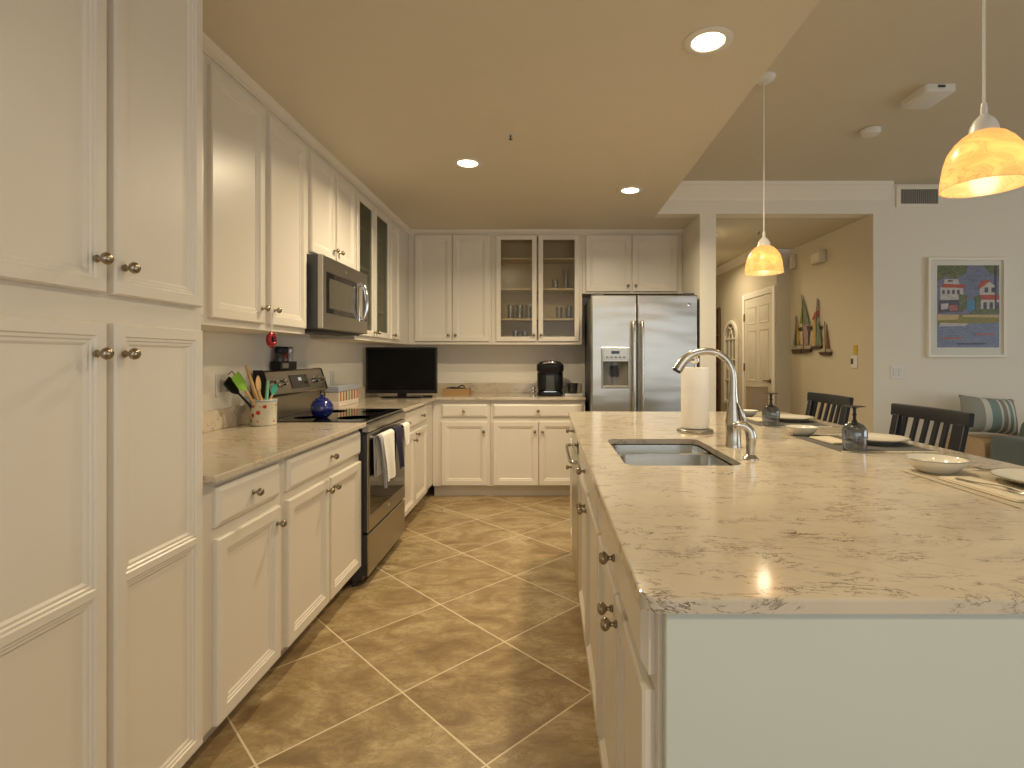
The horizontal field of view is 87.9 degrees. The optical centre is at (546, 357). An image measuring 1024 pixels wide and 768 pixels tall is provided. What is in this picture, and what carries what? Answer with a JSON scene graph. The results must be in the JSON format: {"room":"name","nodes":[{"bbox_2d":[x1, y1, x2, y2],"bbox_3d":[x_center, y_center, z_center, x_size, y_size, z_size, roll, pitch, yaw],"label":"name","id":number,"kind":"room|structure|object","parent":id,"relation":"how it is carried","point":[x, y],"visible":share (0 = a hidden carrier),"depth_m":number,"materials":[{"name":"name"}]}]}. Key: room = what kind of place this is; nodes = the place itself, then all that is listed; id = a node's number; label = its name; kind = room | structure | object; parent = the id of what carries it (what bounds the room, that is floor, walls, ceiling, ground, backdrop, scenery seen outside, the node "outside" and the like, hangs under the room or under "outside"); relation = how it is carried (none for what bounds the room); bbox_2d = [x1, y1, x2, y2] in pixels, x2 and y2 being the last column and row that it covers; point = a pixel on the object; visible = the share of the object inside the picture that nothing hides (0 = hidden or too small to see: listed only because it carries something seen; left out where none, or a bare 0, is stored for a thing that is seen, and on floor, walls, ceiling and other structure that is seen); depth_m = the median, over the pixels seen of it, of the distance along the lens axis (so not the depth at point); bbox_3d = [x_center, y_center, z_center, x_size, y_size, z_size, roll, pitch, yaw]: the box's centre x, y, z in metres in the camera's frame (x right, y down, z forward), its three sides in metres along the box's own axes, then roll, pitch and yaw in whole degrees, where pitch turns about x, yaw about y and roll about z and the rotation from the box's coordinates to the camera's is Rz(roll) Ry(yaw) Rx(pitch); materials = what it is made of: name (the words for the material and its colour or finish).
{"room":"kitchen","nodes":[
{"label":"kitchen","id":0,"kind":"room"},
{"bbox_2d":[203,331,385,410],"bbox_3d":[-1.710,-0.156,1.170,0.120,2.852,8.740,0,0,0],"label":"wall","id":1,"kind":"structure","parent":0,"point":[223,353],"depth_m":3.06,"materials":[{"name":"paint"}]},
{"bbox_2d":[215,374,224,397],"bbox_3d":[-1.645,0.140,2.670,0.009,0.116,0.072,0,0,0],"label":"outlet","id":2,"kind":"object","parent":1,"relation":"attached to","point":[218,377],"visible":0.92,"depth_m":2.65,"materials":[{"name":"white plastic"}]},
{"bbox_2d":[203,405,249,432],"bbox_3d":[-1.639,0.306,2.264,0.020,0.100,1.333,0,0,0],"label":"backsplash","id":3,"kind":"structure","parent":1,"relation":"attached to","point":[217,419],"depth_m":2.69,"materials":[{"name":"beige stone"}]},
{"bbox_2d":[201,52,306,333],"bbox_3d":[-1.466,-0.665,2.266,0.364,1.070,1.332,0,0,0],"label":"upper cabinet","id":4,"kind":"object","parent":1,"relation":"attached to","point":[255,166],"visible":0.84,"depth_m":2.37,"materials":[{"name":"paint"}]},
{"bbox_2d":[266,308,276,347],"bbox_3d":[-1.285,-0.140,2.475,0.027,0.186,0.075,0,0,0],"label":"ornament","id":5,"kind":"object","parent":4,"relation":"hanging from","point":[271,339],"visible":1,"depth_m":2.47,"materials":[{"name":"red plastic"}]},
{"bbox_2d":[305,143,355,269],"bbox_3d":[-1.466,-0.891,3.308,0.364,0.618,0.748,0,0,0],"label":"upper cabinet","id":6,"kind":"object","parent":1,"relation":"attached to","point":[331,199],"visible":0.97,"depth_m":3.25,"materials":[{"name":"paint"}]},
{"bbox_2d":[305,254,368,335],"bbox_3d":[-1.418,-0.364,3.308,0.457,0.428,0.732,0,0,0],"label":"microwave","id":7,"kind":"object","parent":6,"relation":"attached to","point":[337,293],"visible":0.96,"depth_m":3.12,"materials":[{"name":"metal"}]},
{"bbox_2d":[310,187,389,342],"bbox_3d":[-1.466,-0.665,4.079,0.364,1.070,0.790,0,0,0],"label":"upper cabinet","id":8,"kind":"object","parent":1,"relation":"attached to","point":[372,225],"visible":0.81,"depth_m":4.17,"materials":[{"name":"paint"}]},
{"bbox_2d":[360,226,383,244],"bbox_3d":[-1.504,-0.961,4.079,0.268,0.018,0.754,0,0,0],"label":"shelf","id":9,"kind":"object","parent":8,"relation":"attached to","point":[364,234],"depth_m":4.26,"materials":[{"name":"wood"}]},
{"bbox_2d":[360,265,383,278],"bbox_3d":[-1.504,-0.671,4.079,0.268,0.018,0.754,0,0,0],"label":"shelf","id":10,"kind":"object","parent":8,"relation":"attached to","point":[364,270],"depth_m":4.15,"materials":[{"name":"wood"}]},
{"bbox_2d":[322,386,383,398],"bbox_3d":[-1.639,0.306,4.548,0.020,0.100,1.702,0,0,0],"label":"backsplash","id":11,"kind":"structure","parent":1,"relation":"attached to","point":[362,393],"depth_m":4.70,"materials":[{"name":"beige stone"}]},
{"bbox_2d":[363,217,407,344],"bbox_3d":[-1.466,-0.665,4.947,0.364,1.070,0.942,0,0,0],"label":"upper cabinet","id":12,"kind":"object","parent":1,"relation":"attached to","point":[398,236],"visible":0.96,"depth_m":4.74,"materials":[{"name":"paint"}]},
{"bbox_2d":[182,486,600,767],"bbox_3d":[2.200,1.300,2.700,8.000,0.060,11.800,0,0,0],"label":"floor","id":13,"kind":"structure","parent":0,"point":[463,646],"depth_m":2.18,"materials":[{"name":"tile"}]},
{"bbox_2d":[0,0,202,767],"bbox_3d":[-1.316,0.025,1.228,0.664,2.490,0.735,0,0,0],"label":"pantry cabinet","id":14,"kind":"object","parent":13,"relation":"on","point":[101,101],"visible":1,"depth_m":1.21,"materials":[{"name":"paint"}]},
{"bbox_2d":[181,459,286,767],"bbox_3d":[-1.316,0.825,1.832,0.664,0.891,0.470,0,0,0],"label":"base cabinet","id":15,"kind":"object","parent":13,"relation":"on","point":[242,523],"visible":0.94,"depth_m":1.77,"materials":[{"name":"paint"}]},
{"bbox_2d":[257,429,360,682],"bbox_3d":[-1.316,0.825,2.497,0.664,0.891,0.858,0,0,0],"label":"base cabinet","id":16,"kind":"object","parent":13,"relation":"on","point":[320,484],"visible":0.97,"depth_m":2.38,"materials":[{"name":"paint"}]},
{"bbox_2d":[203,405,365,483],"bbox_3d":[-1.325,0.317,2.263,0.649,0.122,1.334,0,0,0],"label":"countertop","id":17,"kind":"structure","parent":16,"relation":"on","point":[232,447],"depth_m":2.31,"materials":[{"name":"beige stone"}]},
{"bbox_2d":[249,398,277,425],"bbox_3d":[-1.505,0.287,2.815,0.135,0.137,0.135,0,0,0],"label":"utensil crock","id":18,"kind":"object","parent":17,"relation":"on","point":[264,413],"visible":0.86,"depth_m":2.76,"materials":[{"name":"ceramic"}]},
{"bbox_2d":[223,377,251,407],"bbox_3d":[-1.564,0.216,2.734,0.028,0.246,0.224,0,0,28],"label":"spatula","id":19,"kind":"object","parent":18,"relation":"in","point":[229,384],"visible":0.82,"depth_m":2.68,"materials":[{"name":"black plastic"}]},
{"bbox_2d":[232,372,255,406],"bbox_3d":[-1.535,0.204,2.728,0.031,0.270,0.192,0,0,27],"label":"spatula","id":20,"kind":"object","parent":18,"relation":"in","point":[239,381],"visible":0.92,"depth_m":2.69,"materials":[{"name":"plastic"}]},
{"bbox_2d":[245,365,258,399],"bbox_3d":[-1.523,0.188,2.765,0.018,0.300,0.121,0,0,18],"label":"wooden spoon","id":21,"kind":"object","parent":18,"relation":"in","point":[251,382],"visible":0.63,"depth_m":2.74,"materials":[{"name":"brown wood"}]},
{"bbox_2d":[253,368,410,586],"bbox_3d":[-1.280,0.669,3.313,0.697,1.202,0.758,0,0,0],"label":"range","id":22,"kind":"object","parent":13,"relation":"on","point":[382,509],"visible":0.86,"depth_m":3.17,"materials":[{"name":"silver metal"}]},
{"bbox_2d":[271,361,296,369],"bbox_3d":[-1.606,0.046,3.240,0.062,0.050,0.200,0,0,0],"label":"rack","id":23,"kind":"object","parent":22,"relation":"on","point":[286,365],"visible":1,"depth_m":3.18,"materials":[{"name":"black plastic"}]},
{"bbox_2d":[274,346,283,361],"bbox_3d":[-1.607,-0.004,3.178,0.049,0.130,0.048,0,0,0],"label":"grinder","id":24,"kind":"object","parent":23,"relation":"in","point":[278,351],"visible":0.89,"depth_m":3.16,"materials":[{"name":"black plastic"}]},
{"bbox_2d":[310,394,332,417],"bbox_3d":[-1.325,0.282,3.120,0.126,0.140,0.126,0,0,0],"label":"jar","id":25,"kind":"object","parent":22,"relation":"on","point":[321,407],"visible":1,"depth_m":3.08,"materials":[{"name":"ceramic"}]},
{"bbox_2d":[277,409,402,423],"bbox_3d":[-1.298,0.359,3.313,0.585,0.015,0.758,0,0,0],"label":"cooktop","id":26,"kind":"object","parent":22,"relation":"in","point":[369,416],"depth_m":3.24,"materials":[{"name":"black glass"}]},
{"bbox_2d":[374,434,387,487],"bbox_3d":[-0.936,0.584,2.984,0.054,0.313,0.088,0,0,0],"label":"dish towel","id":27,"kind":"object","parent":22,"relation":"hanging from","point":[379,435],"visible":1,"depth_m":2.97,"materials":[{"name":"fabric"}]},
{"bbox_2d":[376,429,395,481],"bbox_3d":[-0.936,0.569,3.108,0.054,0.283,0.247,0,0,0],"label":"dish towel","id":28,"kind":"object","parent":22,"relation":"hanging from","point":[388,436],"visible":0.94,"depth_m":3.08,"materials":[{"name":"fabric"}]},
{"bbox_2d":[391,425,404,468],"bbox_3d":[-0.936,0.559,3.322,0.054,0.263,0.194,0,0,0],"label":"dish towel","id":29,"kind":"object","parent":22,"relation":"hanging from","point":[398,436],"visible":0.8,"depth_m":3.33,"materials":[{"name":"fabric"}]},
{"bbox_2d":[400,422,409,445],"bbox_3d":[-0.938,0.499,3.490,0.050,0.143,0.141,0,0,0],"label":"dish towel","id":30,"kind":"object","parent":22,"relation":"hanging from","point":[406,430],"visible":0.79,"depth_m":3.49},
{"bbox_2d":[402,401,432,516],"bbox_3d":[-1.316,0.825,4.560,0.664,0.891,1.716,0,0,0],"label":"base cabinet","id":31,"kind":"object","parent":13,"relation":"on","point":[419,453],"visible":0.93,"depth_m":4.26,"materials":[{"name":"paint"}]},
{"bbox_2d":[322,383,585,410],"bbox_3d":[-0.650,0.317,4.558,1.998,0.122,1.722,0,0,0],"label":"countertop","id":32,"kind":"structure","parent":31,"relation":"on","point":[479,391],"depth_m":4.84,"materials":[{"name":"beige stone"}]},
{"bbox_2d":[325,384,358,406],"bbox_3d":[-1.565,0.281,4.050,0.110,0.150,0.400,0,0,0],"label":"box","id":33,"kind":"object","parent":32,"relation":"on","point":[340,395],"visible":0.86,"depth_m":3.94,"materials":[{"name":"cardboard"}]},
{"bbox_2d":[332,398,358,406],"bbox_3d":[-1.565,0.339,4.050,0.110,0.035,0.400,0,0,0],"label":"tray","id":34,"kind":"object","parent":33,"relation":"on","point":[339,402],"depth_m":3.95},
{"bbox_2d":[366,347,437,397],"bbox_3d":[-1.300,0.130,4.755,0.630,0.452,0.180,0,0,0],"label":"television","id":35,"kind":"object","parent":32,"relation":"on","point":[401,371],"visible":1,"depth_m":4.73,"materials":[{"name":"black plastic"}]},
{"bbox_2d":[442,388,470,394],"bbox_3d":[-0.875,0.326,5.158,0.254,0.060,0.175,0,0,0],"label":"wicker tray","id":36,"kind":"object","parent":32,"relation":"on","point":[467,391],"visible":0.99,"depth_m":5.07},
{"bbox_2d":[537,361,563,395],"bbox_3d":[0.030,0.191,5.072,0.256,0.330,0.336,0,0,0],"label":"coffee maker","id":37,"kind":"object","parent":32,"relation":"on","point":[549,373],"visible":0.99,"depth_m":4.98,"materials":[{"name":"black plastic"}]},
{"bbox_2d":[433,400,490,495],"bbox_3d":[-0.777,0.825,5.091,0.522,0.891,0.654,0,0,0],"label":"base cabinet","id":38,"kind":"object","parent":13,"relation":"on","point":[461,428],"visible":0.98,"depth_m":4.81,"materials":[{"name":"paint"}]},
{"bbox_2d":[490,400,584,495],"bbox_3d":[-0.084,0.825,5.091,0.860,0.891,0.654,0,0,0],"label":"base cabinet","id":39,"kind":"object","parent":13,"relation":"on","point":[529,438],"visible":0.93,"depth_m":4.81,"materials":[{"name":"paint"}]},
{"bbox_2d":[566,421,571,542],"bbox_3d":[0.443,0.825,3.337,0.656,0.891,0.325,0,0,0],"label":"base cabinet","id":40,"kind":"object","parent":13,"relation":"on","point":[567,430],"visible":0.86,"depth_m":3.43,"materials":[{"name":"paint"}]},
{"bbox_2d":[568,412,1023,613],"bbox_3d":[0.855,0.367,2.156,1.430,0.022,2.747,0,0,0],"label":"countertop","id":41,"kind":"structure","parent":40,"relation":"on","point":[801,527],"depth_m":1.11,"materials":[{"name":"beige stone"}]},
{"bbox_2d":[611,444,733,465],"bbox_3d":[0.460,0.484,2.043,0.407,0.204,0.595,0,0,0],"label":"sink","id":42,"kind":"object","parent":41,"relation":"in","point":[631,454],"visible":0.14,"depth_m":2.10,"materials":[{"name":"metal"}]},
{"bbox_2d":[677,357,713,434],"bbox_3d":[0.712,0.174,2.550,0.174,0.364,0.174,0,0,0],"label":"paper towel holder","id":43,"kind":"object","parent":41,"relation":"on","point":[694,380],"visible":0.88,"depth_m":2.49,"materials":[{"name":"paper"}]},
{"bbox_2d":[673,348,746,447],"bbox_3d":[0.648,0.157,2.118,0.292,0.398,0.067,0,0,0],"label":"faucet","id":44,"kind":"object","parent":41,"relation":"on","point":[734,409],"visible":0.94,"depth_m":2.10,"materials":[{"name":"silver metal"}]},
{"bbox_2d":[733,421,757,459],"bbox_3d":[0.700,0.289,1.870,0.089,0.133,0.052,0,0,0],"label":"soap dispenser","id":45,"kind":"object","parent":41,"relation":"on","point":[751,437],"visible":1,"depth_m":1.86,"materials":[{"name":"silver metal"}]},
{"bbox_2d":[741,417,831,426],"bbox_3d":[1.295,0.354,2.960,0.360,0.003,0.456,0,0,0],"label":"placemat","id":46,"kind":"object","parent":41,"relation":"on","point":[775,423],"visible":0.37,"depth_m":2.85,"materials":[{"name":"fabric"}]},
{"bbox_2d":[764,414,814,421],"bbox_3d":[1.365,0.340,2.990,0.263,0.024,0.263,0,0,0],"label":"plate","id":47,"kind":"object","parent":46,"relation":"on","point":[779,417],"visible":1,"depth_m":3.02,"materials":[{"name":"ceramic"}]},
{"bbox_2d":[790,435,938,452],"bbox_3d":[1.295,0.354,2.220,0.360,0.003,0.456,0,0,0],"label":"placemat","id":48,"kind":"object","parent":41,"relation":"on","point":[856,447],"visible":0.73,"depth_m":2.09,"materials":[{"name":"fabric"}]},
{"bbox_2d":[784,424,818,435],"bbox_3d":[1.172,0.335,2.440,0.145,0.042,0.145,0,0,0],"label":"bowl","id":49,"kind":"object","parent":48,"relation":"on","point":[795,429],"visible":1,"depth_m":2.40,"materials":[{"name":"ceramic"}]},
{"bbox_2d":[809,436,853,443],"bbox_3d":[1.205,0.348,2.250,0.090,0.007,0.180,0,0,-3],"label":"napkin","id":50,"kind":"object","parent":48,"relation":"on","point":[827,439],"visible":1,"depth_m":2.23,"materials":[{"name":"fabric"}]},
{"bbox_2d":[837,432,910,444],"bbox_3d":[1.365,0.340,2.220,0.263,0.024,0.263,0,0,0],"label":"plate","id":51,"kind":"object","parent":48,"relation":"on","point":[860,437],"visible":1,"depth_m":2.24,"materials":[{"name":"ceramic"}]},
{"bbox_2d":[899,469,1023,509],"bbox_3d":[1.295,0.354,1.460,0.360,0.003,0.456,0,0,0],"label":"placemat","id":52,"kind":"object","parent":41,"relation":"on","point":[981,474],"visible":0.48,"depth_m":1.52,"materials":[{"name":"fabric"}]},
{"bbox_2d":[903,453,969,474],"bbox_3d":[1.203,0.332,1.640,0.168,0.048,0.168,0,0,0],"label":"bowl","id":53,"kind":"object","parent":52,"relation":"on","point":[941,464],"visible":1,"depth_m":1.62,"materials":[{"name":"ceramic"}]},
{"bbox_2d":[937,476,1023,501],"bbox_3d":[1.190,0.348,1.420,0.100,0.007,0.260,0,0,-1],"label":"napkin","id":54,"kind":"object","parent":52,"relation":"on","point":[998,491],"visible":0.97,"depth_m":1.42,"materials":[{"name":"fabric"}]},
{"bbox_2d":[955,478,1023,493],"bbox_3d":[1.185,0.339,1.412,0.020,0.011,0.195,0,0,-11],"label":"fork","id":55,"kind":"object","parent":54,"relation":"on","point":[1005,487],"visible":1,"depth_m":1.38,"materials":[{"name":"silver metal"}]},
{"bbox_2d":[989,468,1023,484],"bbox_3d":[1.385,0.340,1.455,0.263,0.024,0.263,0,0,0],"label":"plate","id":56,"kind":"object","parent":52,"relation":"on","point":[1016,475],"visible":1,"depth_m":1.54,"materials":[{"name":"ceramic"}]},
{"bbox_2d":[565,427,580,595],"bbox_3d":[0.422,0.826,2.865,0.638,0.888,0.602,0,0,0],"label":"dishwasher","id":57,"kind":"object","parent":13,"relation":"on","point":[575,463],"visible":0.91,"depth_m":2.77,"materials":[{"name":"metal"}]},
{"bbox_2d":[597,497,662,767],"bbox_3d":[0.443,0.825,1.201,0.656,0.891,0.768,0,0,0],"label":"base cabinet","id":58,"kind":"object","parent":13,"relation":"on","point":[630,636],"visible":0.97,"depth_m":1.07,"materials":[{"name":"paint"}]},
{"bbox_2d":[585,293,696,411],"bbox_3d":[0.827,0.358,4.891,0.902,1.824,0.938,0,0,0],"label":"refrigerator","id":59,"kind":"object","parent":13,"relation":"on","point":[633,343],"visible":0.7,"depth_m":4.50,"materials":[{"name":"metal"}]},
{"bbox_2d":[576,444,728,735],"bbox_3d":[0.443,0.825,2.070,0.656,0.891,0.965,0,0,0],"label":"base cabinet","id":60,"kind":"object","parent":13,"relation":"on","point":[587,506],"visible":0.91,"depth_m":1.99,"materials":[{"name":"paint"}]},
{"bbox_2d":[716,307,720,411],"bbox_3d":[2.260,0.255,8.151,0.700,2.030,0.362,0,0,0],"label":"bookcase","id":61,"kind":"object","parent":13,"relation":"on","point":[718,310],"visible":0.09,"depth_m":7.97,"materials":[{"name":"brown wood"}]},
{"bbox_2d":[746,386,767,411],"bbox_3d":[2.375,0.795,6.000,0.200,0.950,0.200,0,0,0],"label":"hamper","id":62,"kind":"object","parent":13,"relation":"on","point":[756,399],"visible":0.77,"depth_m":5.91,"materials":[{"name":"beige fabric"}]},
{"bbox_2d":[805,392,853,425],"bbox_3d":[1.550,0.749,3.300,0.479,1.042,0.494,0,0,0],"label":"bar stool","id":63,"kind":"object","parent":13,"relation":"on","point":[813,398],"visible":0.2,"depth_m":3.28,"materials":[{"name":"black wood"}]},
{"bbox_2d":[663,614,1023,767],"bbox_3d":[0.475,0.825,0.805,0.594,0.891,0.021,0,0,0],"label":"end panel","id":64,"kind":"object","parent":13,"relation":"on","point":[740,690],"visible":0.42,"depth_m":0.80,"materials":[{"name":"paint"}]},
{"bbox_2d":[889,403,974,452],"bbox_3d":[1.544,0.749,2.430,0.479,1.042,0.494,0,0,0],"label":"bar stool","id":65,"kind":"object","parent":13,"relation":"on","point":[961,421],"visible":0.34,"depth_m":2.39,"materials":[{"name":"black wood"}]},
{"bbox_2d":[946,434,1015,458],"bbox_3d":[4.160,0.950,4.280,1.600,0.650,0.410,0,0,0],"label":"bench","id":66,"kind":"object","parent":13,"relation":"on","point":[976,444],"visible":0.23,"depth_m":4.18,"materials":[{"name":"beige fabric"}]},
{"bbox_2d":[959,395,1018,435],"bbox_3d":[3.535,0.458,4.240,0.490,0.327,0.181,0,0,-2],"label":"cushion","id":67,"kind":"object","parent":66,"relation":"on","point":[992,415],"visible":0.91,"depth_m":4.18,"materials":[{"name":"fabric"}]},
{"bbox_2d":[990,422,1023,465],"bbox_3d":[3.745,0.855,3.525,0.880,0.830,0.890,0,0,0],"label":"armchair","id":68,"kind":"object","parent":13,"relation":"on","point":[1009,449],"visible":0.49,"depth_m":3.81,"materials":[{"name":"fabric"}]},
{"bbox_2d":[386,297,590,396],"bbox_3d":[-0.172,-0.156,5.480,2.955,2.852,0.120,0,0,0],"label":"wall","id":69,"kind":"structure","parent":0,"point":[456,363],"depth_m":5.42,"materials":[{"name":"paint"}]},
{"bbox_2d":[408,234,490,344],"bbox_3d":[-0.938,-0.665,5.236,0.800,1.070,0.364,0,0,0],"label":"upper cabinet","id":70,"kind":"object","parent":69,"relation":"attached to","point":[449,275],"visible":0.98,"depth_m":5.10,"materials":[{"name":"paint"}]},
{"bbox_2d":[438,383,580,392],"bbox_3d":[-0.650,0.306,5.409,1.998,0.100,0.020,0,0,0],"label":"backsplash","id":71,"kind":"structure","parent":69,"relation":"attached to","point":[475,387],"depth_m":5.40,"materials":[{"name":"beige stone"}]},
{"bbox_2d":[491,234,581,344],"bbox_3d":[-0.099,-0.665,5.236,0.874,1.070,0.364,0,0,0],"label":"upper cabinet","id":72,"kind":"object","parent":69,"relation":"attached to","point":[527,270],"visible":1,"depth_m":5.41,"materials":[{"name":"paint"}]},
{"bbox_2d":[501,258,573,263],"bbox_3d":[-0.099,-0.965,5.274,0.838,0.018,0.268,0,0,0],"label":"shelf","id":73,"kind":"object","parent":72,"relation":"attached to","point":[503,260],"depth_m":5.22,"materials":[{"name":"wood"}]},
{"bbox_2d":[501,288,573,292],"bbox_3d":[-0.099,-0.669,5.274,0.838,0.018,0.268,0,0,0],"label":"shelf","id":74,"kind":"object","parent":72,"relation":"attached to","point":[503,290],"depth_m":5.18,"materials":[{"name":"wood"}]},
{"bbox_2d":[501,318,573,321],"bbox_3d":[-0.099,-0.376,5.274,0.838,0.018,0.268,0,0,0],"label":"shelf","id":75,"kind":"object","parent":72,"relation":"attached to","point":[502,319],"depth_m":5.16,"materials":[{"name":"wood"}]},
{"bbox_2d":[582,234,681,296],"bbox_3d":[0.822,-0.910,5.236,0.963,0.580,0.364,0,0,0],"label":"upper cabinet","id":76,"kind":"object","parent":69,"relation":"attached to","point":[612,264],"visible":0.97,"depth_m":5.10,"materials":[{"name":"paint"}]},
{"bbox_2d":[203,0,819,228],"bbox_3d":[-0.172,-1.406,1.210,2.955,0.352,8.420,0,0,0],"label":"ceiling","id":77,"kind":"structure","parent":0,"point":[598,98],"depth_m":2.44,"materials":[{"name":"paint"}]},
{"bbox_2d":[453,157,482,168],"bbox_3d":[-0.500,-1.226,3.340,0.188,0.007,0.188,0,0,0],"label":"recessed light","id":78,"kind":"object","parent":77,"relation":"in","point":[464,162],"visible":1,"depth_m":3.33,"materials":[{"name":"white plastic"}]},
{"bbox_2d":[617,186,642,194],"bbox_3d":[0.610,-1.226,3.880,0.188,0.007,0.188,0,0,0],"label":"recessed light","id":79,"kind":"object","parent":77,"relation":"in","point":[628,190],"visible":1,"depth_m":3.87,"materials":[{"name":"white plastic"}]},
{"bbox_2d":[683,26,733,55],"bbox_3d":[0.625,-1.226,2.056,0.188,0.007,0.188,0,0,0],"label":"recessed light","id":80,"kind":"object","parent":77,"relation":"in","point":[712,39],"visible":1,"depth_m":2.04,"materials":[{"name":"white plastic"}]},
{"bbox_2d":[680,214,715,411],"bbox_3d":[1.373,-0.156,6.460,0.136,2.852,3.880,0,0,0],"label":"wall partition","id":81,"kind":"structure","parent":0,"point":[699,237],"depth_m":4.52,"materials":[{"name":"paint"}]},
{"bbox_2d":[203,32,682,233],"bbox_3d":[-0.018,-1.210,3.355,2.644,0.037,3.510,0,0,0],"label":"trim","id":82,"kind":"structure","parent":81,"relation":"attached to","point":[214,52],"depth_m":3.11,"materials":[{"name":"paint"}]},
{"bbox_2d":[716,249,790,412],"bbox_3d":[2.760,-0.080,7.225,0.280,2.700,2.350,0,0,0],"label":"wall","id":83,"kind":"structure","parent":0,"point":[731,285],"depth_m":6.05,"materials":[{"name":"paint"}]},
{"bbox_2d":[723,321,737,402],"bbox_3d":[2.600,0.060,7.500,0.034,1.180,0.520,0,0,0],"label":"arched mirror","id":84,"kind":"object","parent":83,"relation":"attached to","point":[730,341],"visible":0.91,"depth_m":7.56,"materials":[{"name":"paint"}]},
{"bbox_2d":[716,249,752,275],"bbox_3d":[2.589,-1.310,7.225,0.060,0.099,2.330,0,0,0],"label":"trim","id":85,"kind":"structure","parent":83,"relation":"attached to","point":[741,259],"depth_m":7.36,"materials":[{"name":"paint"}]},
{"bbox_2d":[742,286,775,411],"bbox_3d":[2.589,0.218,6.570,0.060,2.104,1.000,0,0,0],"label":"door","id":86,"kind":"structure","parent":83,"relation":"in","point":[758,313],"depth_m":6.51,"materials":[{"name":"paint"}]},
{"bbox_2d":[716,218,861,267],"bbox_3d":[2.111,-1.330,6.525,1.339,0.200,3.750,0,0,0],"label":"ceiling","id":87,"kind":"structure","parent":0,"point":[736,237],"depth_m":5.20,"materials":[{"name":"paint"}]},
{"bbox_2d":[791,214,872,431],"bbox_3d":[2.840,-0.010,5.285,0.120,2.560,1.529,0,0,0],"label":"wall","id":88,"kind":"structure","parent":0,"point":[842,284],"depth_m":5.04,"materials":[{"name":"paint"}]},
{"bbox_2d":[789,254,795,269],"bbox_3d":[2.757,-1.075,5.950,0.043,0.160,0.100,0,0,0],"label":"door chime","id":89,"kind":"object","parent":88,"relation":"attached to","point":[792,259],"visible":1,"depth_m":5.92,"materials":[{"name":"paint"}]},
{"bbox_2d":[791,316,802,353],"bbox_3d":[2.764,-0.257,5.855,0.025,0.423,0.239,0,0,0],"label":"sculpture","id":90,"kind":"object","parent":88,"relation":"attached to","point":[795,349],"visible":1,"depth_m":5.87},
{"bbox_2d":[798,295,811,352],"bbox_3d":[2.764,-0.367,5.681,0.025,0.630,0.278,0,0,0],"label":"sculpture","id":91,"kind":"object","parent":88,"relation":"attached to","point":[803,335],"visible":1,"depth_m":5.69,"materials":[{"name":"wood"}]},
{"bbox_2d":[807,298,822,348],"bbox_3d":[2.764,-0.351,5.465,0.027,0.519,0.301,0,0,0],"label":"sculpture","id":92,"kind":"object","parent":88,"relation":"attached to","point":[816,343],"visible":1,"depth_m":5.43,"materials":[{"name":"wood"}]},
{"bbox_2d":[811,250,825,264],"bbox_3d":[2.743,-1.015,5.360,0.073,0.120,0.190,0,0,0],"label":"emergency light","id":93,"kind":"object","parent":88,"relation":"attached to","point":[818,257],"visible":1,"depth_m":5.30,"materials":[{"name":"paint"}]},
{"bbox_2d":[819,321,831,354],"bbox_3d":[2.764,-0.195,5.269,0.025,0.338,0.230,0,0,0],"label":"sculpture","id":94,"kind":"object","parent":88,"relation":"attached to","point":[825,350],"visible":1,"depth_m":5.25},
{"bbox_2d":[654,184,1023,448],"bbox_3d":[3.519,-0.106,4.585,5.161,2.752,0.130,0,0,0],"label":"wall","id":95,"kind":"structure","parent":0,"point":[992,225],"depth_m":4.52,"materials":[{"name":"paint"}]},
{"bbox_2d":[667,181,893,200],"bbox_3d":[1.919,-1.409,4.473,1.961,0.144,0.092,0,0,0],"label":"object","id":96,"kind":"structure","parent":95,"relation":"attached to","point":[686,190],"depth_m":4.47,"materials":[{"name":"paint"}]},
{"bbox_2d":[890,365,903,378],"bbox_3d":[2.985,0.120,4.514,0.118,0.116,0.009,0,0,0],"label":"light switch","id":97,"kind":"object","parent":95,"relation":"attached to","point":[896,371],"visible":1,"depth_m":4.51,"materials":[{"name":"white plastic"}]},
{"bbox_2d":[896,185,942,207],"bbox_3d":[3.170,-1.375,4.513,0.396,0.188,0.012,0,0,0],"label":"air vent","id":98,"kind":"object","parent":95,"relation":"in","point":[907,196],"visible":0.99,"depth_m":4.51,"materials":[{"name":"metal"}]},
{"bbox_2d":[926,257,1006,356],"bbox_3d":[3.563,-0.430,4.503,0.664,0.850,0.031,0,0,0],"label":"framed print","id":99,"kind":"object","parent":95,"relation":"attached to","point":[966,297],"visible":1,"depth_m":4.51,"materials":[{"name":"paper"}]},
{"bbox_2d":[683,0,1023,183],"bbox_3d":[3.530,-1.532,0.775,5.181,0.100,7.750,0,0,0],"label":"ceiling","id":100,"kind":"structure","parent":0,"point":[849,67],"depth_m":2.96,"materials":[{"name":"paint"}]},
{"bbox_2d":[745,72,783,275],"bbox_3d":[1.146,-0.965,2.800,0.193,1.033,0.193,0,0,0],"label":"pendant lamp","id":101,"kind":"object","parent":100,"relation":"hanging from","point":[764,259],"visible":0.98,"depth_m":2.77,"materials":[{"name":"yellow glass"}]},
{"bbox_2d":[859,126,881,137],"bbox_3d":[2.100,-1.462,3.440,0.130,0.037,0.129,0,0,0],"label":"smoke detector","id":102,"kind":"object","parent":100,"relation":"attached to","point":[868,132],"visible":1,"depth_m":3.41,"materials":[{"name":"white plastic"}]},
{"bbox_2d":[901,84,955,108],"bbox_3d":[2.130,-1.462,2.968,0.170,0.039,0.224,0,0,0],"label":"ceiling sensor","id":103,"kind":"object","parent":100,"relation":"attached to","point":[927,96],"visible":1,"depth_m":2.93,"materials":[{"name":"white plastic"}]},
{"bbox_2d":[938,0,1023,197],"bbox_3d":[1.146,-0.965,1.390,0.193,1.033,0.193,0,0,0],"label":"pendant lamp","id":104,"kind":"object","parent":100,"relation":"hanging from","point":[989,160],"visible":1,"depth_m":1.36,"materials":[{"name":"yellow glass"}]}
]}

